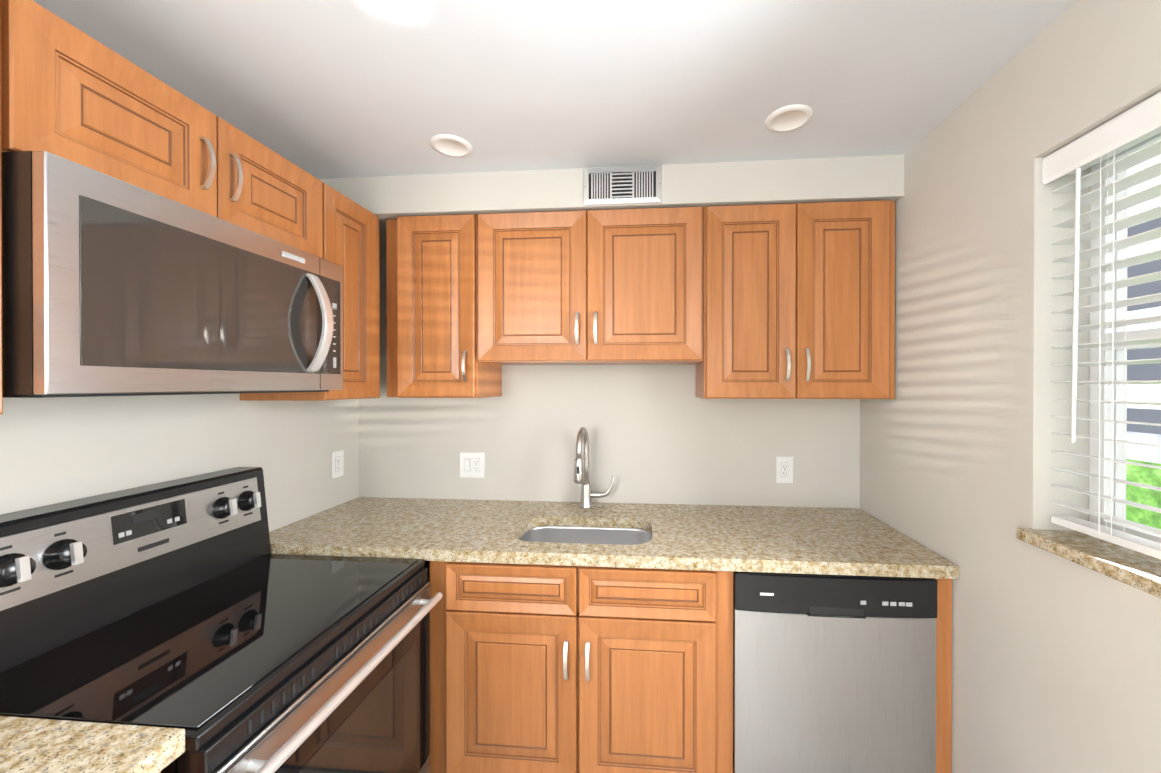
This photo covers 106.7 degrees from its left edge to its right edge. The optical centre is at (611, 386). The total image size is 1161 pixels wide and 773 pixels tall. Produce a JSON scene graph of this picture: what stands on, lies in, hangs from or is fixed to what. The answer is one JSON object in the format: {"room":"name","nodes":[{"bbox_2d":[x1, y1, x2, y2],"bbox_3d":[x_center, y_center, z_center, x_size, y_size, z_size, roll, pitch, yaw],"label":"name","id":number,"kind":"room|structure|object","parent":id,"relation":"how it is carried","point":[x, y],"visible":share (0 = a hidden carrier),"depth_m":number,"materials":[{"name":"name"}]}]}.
{"room":"kitchen","nodes":[
{"label":"kitchen","id":0,"kind":"room"},
{"bbox_2d":[0,393,358,531],"bbox_3d":[-1.567,0.302,0.064,0.200,2.370,4.300,0,0,5],"label":"wall","id":1,"kind":"structure","parent":0,"point":[54,450],"depth_m":1.34,"materials":[{"name":"paint"}]},
{"bbox_2d":[0,17,2,414],"bbox_3d":[-1.248,-0.334,0.552,0.353,0.778,0.460,0,0,5],"label":"upper cabinet","id":2,"kind":"object","parent":1,"relation":"attached to","point":[1,384],"visible":1,"depth_m":0.76,"materials":[{"name":"brown wood"}]},
{"bbox_2d":[0,0,322,258],"bbox_3d":[-1.198,-0.576,1.160,0.353,0.300,0.757,0,0,5],"label":"upper cabinet","id":3,"kind":"object","parent":1,"relation":"attached to","point":[69,91],"visible":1,"depth_m":0.97,"materials":[{"name":"brown wood"}]},
{"bbox_2d":[1,151,342,397],"bbox_3d":[-1.141,-0.202,1.157,0.464,0.442,0.755,0,0,5],"label":"microwave","id":4,"kind":"object","parent":3,"relation":"attached to","point":[112,286],"visible":1,"depth_m":0.92,"materials":[{"name":"silver metal"}]},
{"bbox_2d":[240,183,379,400],"bbox_3d":[-1.166,-0.339,1.714,0.327,0.778,0.348,0,0,5],"label":"upper cabinet","id":5,"kind":"object","parent":1,"relation":"attached to","point":[350,236],"visible":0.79,"depth_m":1.70,"materials":[{"name":"brown wood"}]},
{"bbox_2d":[331,450,343,478],"bbox_3d":[-1.300,0.368,2.045,0.007,0.124,0.078,0,0,5],"label":"electrical outlet","id":6,"kind":"object","parent":1,"relation":"attached to","point":[337,463],"visible":1,"depth_m":2.04,"materials":[{"name":"white plastic"}]},
{"bbox_2d":[33,0,1075,178],"bbox_3d":[-0.246,-0.933,-0.049,2.850,0.100,4.700,0,0,5],"label":"ceiling","id":7,"kind":"structure","parent":0,"point":[322,89],"depth_m":1.22,"materials":[{"name":"paint"}]},
{"bbox_2d":[430,134,471,156],"bbox_3d":[-0.592,-0.885,1.592,0.148,0.008,0.148,0,0,5],"label":"recessed light","id":8,"kind":"object","parent":7,"relation":"in","point":[450,145],"visible":1,"depth_m":1.58,"materials":[{"name":"white plastic"}]},
{"bbox_2d":[319,155,903,241],"bbox_3d":[-0.084,-0.812,1.925,2.450,0.158,0.340,0,0,5],"label":"soffit beam","id":9,"kind":"structure","parent":7,"relation":"attached to","point":[812,180],"depth_m":1.73,"materials":[{"name":"paint"}]},
{"bbox_2d":[583,166,660,205],"bbox_3d":[0.042,-0.811,1.740,0.316,0.150,0.008,0,0,5],"label":"air vent register","id":10,"kind":"object","parent":9,"relation":"attached to","point":[623,185],"visible":1,"depth_m":1.74,"materials":[{"name":"silver metal"}]},
{"bbox_2d":[765,104,812,132],"bbox_3d":[0.588,-0.885,1.430,0.148,0.008,0.148,0,0,5],"label":"recessed light","id":11,"kind":"object","parent":7,"relation":"in","point":[788,118],"visible":1,"depth_m":1.42,"materials":[{"name":"white plastic"}]},
{"bbox_2d":[358,241,859,581],"bbox_3d":[-0.062,0.293,2.198,2.850,2.370,0.200,0,0,5],"label":"wall","id":12,"kind":"structure","parent":0,"point":[660,434],"depth_m":2.09,"materials":[{"name":"paint"}]},
{"bbox_2d":[386,219,396,396],"bbox_3d":[-0.939,-0.341,2.019,0.059,0.774,0.289,0,0,5],"label":"strip","id":13,"kind":"object","parent":12,"relation":"attached to","point":[391,307],"visible":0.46,"depth_m":1.88,"materials":[{"name":"brown wood"}]},
{"bbox_2d":[397,214,501,397],"bbox_3d":[-0.735,-0.340,1.972,0.352,0.778,0.353,0,0,5],"label":"upper cabinet","id":14,"kind":"object","parent":12,"relation":"attached to","point":[437,306],"visible":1,"depth_m":1.83,"materials":[{"name":"brown wood"}]},
{"bbox_2d":[460,452,484,477],"bbox_3d":[-0.696,0.391,2.145,0.128,0.126,0.009,0,0,5],"label":"outlet","id":15,"kind":"object","parent":12,"relation":"attached to","point":[472,464],"visible":1,"depth_m":2.14,"materials":[{"name":"white plastic"}]},
{"bbox_2d":[478,206,703,364],"bbox_3d":[-0.087,-0.417,1.919,0.944,0.625,0.353,0,0,5],"label":"upper cabinet","id":16,"kind":"object","parent":12,"relation":"attached to","point":[607,287],"visible":0.98,"depth_m":1.77,"materials":[{"name":"brown wood"}]},
{"bbox_2d":[776,457,792,482],"bbox_3d":[0.812,0.392,2.022,0.078,0.124,0.007,0,0,5],"label":"electrical outlet","id":17,"kind":"object","parent":12,"relation":"attached to","point":[784,469],"visible":1,"depth_m":2.02,"materials":[{"name":"white plastic"}]},
{"bbox_2d":[695,200,894,398],"bbox_3d":[0.754,-0.340,1.851,0.739,0.778,0.353,0,0,5],"label":"upper cabinet","id":18,"kind":"object","parent":12,"relation":"attached to","point":[798,300],"visible":1,"depth_m":1.71,"materials":[{"name":"brown wood"}]},
{"bbox_2d":[860,0,1160,772],"bbox_3d":[1.075,0.302,-0.152,0.200,2.370,4.300,0,0,5],"label":"wall","id":19,"kind":"structure","parent":0,"point":[1056,663],"depth_m":1.16,"materials":[{"name":"paint"}]},
{"bbox_2d":[1016,527,1160,597],"bbox_3d":[1.091,0.382,0.618,0.163,0.030,0.994,0,0,5],"label":"window sill","id":20,"kind":"structure","parent":19,"relation":"attached to","point":[1136,569],"depth_m":0.94,"materials":[{"name":"stone"}]},
{"bbox_2d":[1089,133,1160,542],"bbox_3d":[1.190,-0.107,0.609,0.055,0.944,0.956,0,0,5],"label":"window","id":21,"kind":"structure","parent":19,"relation":"in","point":[1118,428],"depth_m":1.05,"materials":[{"name":"white"}]},
{"bbox_2d":[1042,91,1160,559],"bbox_3d":[1.086,-0.117,0.618,0.078,0.924,0.952,0,0,5],"label":"window blinds","id":22,"kind":"object","parent":21,"relation":"attached to","point":[1133,126],"visible":1,"depth_m":0.96,"materials":[{"name":"white plastic"}]},
{"bbox_3d":[-0.246,1.537,-0.039,2.850,0.100,4.700,0,0,5],"label":"floor","id":23,"kind":"structure","parent":0,"visible":0},
{"bbox_2d":[0,467,442,772],"bbox_3d":[-0.986,0.886,1.142,0.772,1.192,0.760,0,0,5],"label":"range","id":24,"kind":"object","parent":23,"relation":"on","point":[210,624],"visible":1,"depth_m":1.05,"materials":[{"name":"black glass"}]},
{"bbox_2d":[430,561,732,772],"bbox_3d":[-0.096,1.044,1.767,1.054,0.872,0.665,0,0,5],"label":"base cabinet","id":25,"kind":"object","parent":23,"relation":"on","point":[534,668],"visible":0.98,"depth_m":1.47,"materials":[{"name":"brown wood"}]},
{"bbox_2d":[269,427,958,578],"bbox_3d":[-0.097,0.485,1.777,2.444,0.606,0.641,0,0,5],"label":"countertop","id":26,"kind":"structure","parent":25,"relation":"on","point":[586,531],"depth_m":1.65,"materials":[{"name":"stone"}]},
{"bbox_2d":[519,526,651,544],"bbox_3d":[-0.103,0.698,1.707,0.584,0.182,0.360,0,0,5],"label":"sink","id":27,"kind":"object","parent":26,"relation":"in","point":[620,535],"depth_m":1.86,"materials":[{"name":"silver metal"}]},
{"bbox_2d":[574,427,613,508],"bbox_3d":[-0.077,0.373,1.941,0.165,0.384,0.226,0,0,5],"label":"faucet","id":28,"kind":"object","parent":26,"relation":"on","point":[581,470],"depth_m":2.00,"materials":[{"name":"silver metal"}]},
{"bbox_2d":[733,571,936,772],"bbox_3d":[0.746,1.045,1.696,0.629,0.870,0.636,0,0,5],"label":"dishwasher","id":29,"kind":"object","parent":23,"relation":"on","point":[834,673],"visible":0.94,"depth_m":1.39,"materials":[{"name":"silver metal"}]},
{"bbox_2d":[935,578,951,772],"bbox_3d":[1.091,1.044,1.694,0.052,0.872,0.617,0,0,5],"label":"end panel","id":30,"kind":"object","parent":23,"relation":"on","point":[944,680],"visible":0.08,"depth_m":1.39,"materials":[{"name":"brown wood"}]},
{"bbox_3d":[-1.105,1.050,0.154,0.701,0.872,1.188,0,0,5],"label":"base cabinet","id":31,"kind":"object","parent":23,"relation":"on","visible":0},
{"bbox_2d":[0,716,184,772],"bbox_3d":[-1.107,0.592,0.144,0.697,0.040,1.212,0,0,5],"label":"countertop","id":32,"kind":"structure","parent":31,"relation":"on","point":[33,745],"depth_m":0.69,"materials":[{"name":"stone"}]},
{"label":"outside","id":33,"kind":"structure","parent":0,"visible":0},
{"bbox_2d":[1126,155,1160,528],"bbox_3d":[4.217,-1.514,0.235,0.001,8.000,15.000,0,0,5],"label":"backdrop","id":34,"kind":"structure","parent":33,"point":[1135,408],"depth_m":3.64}
]}

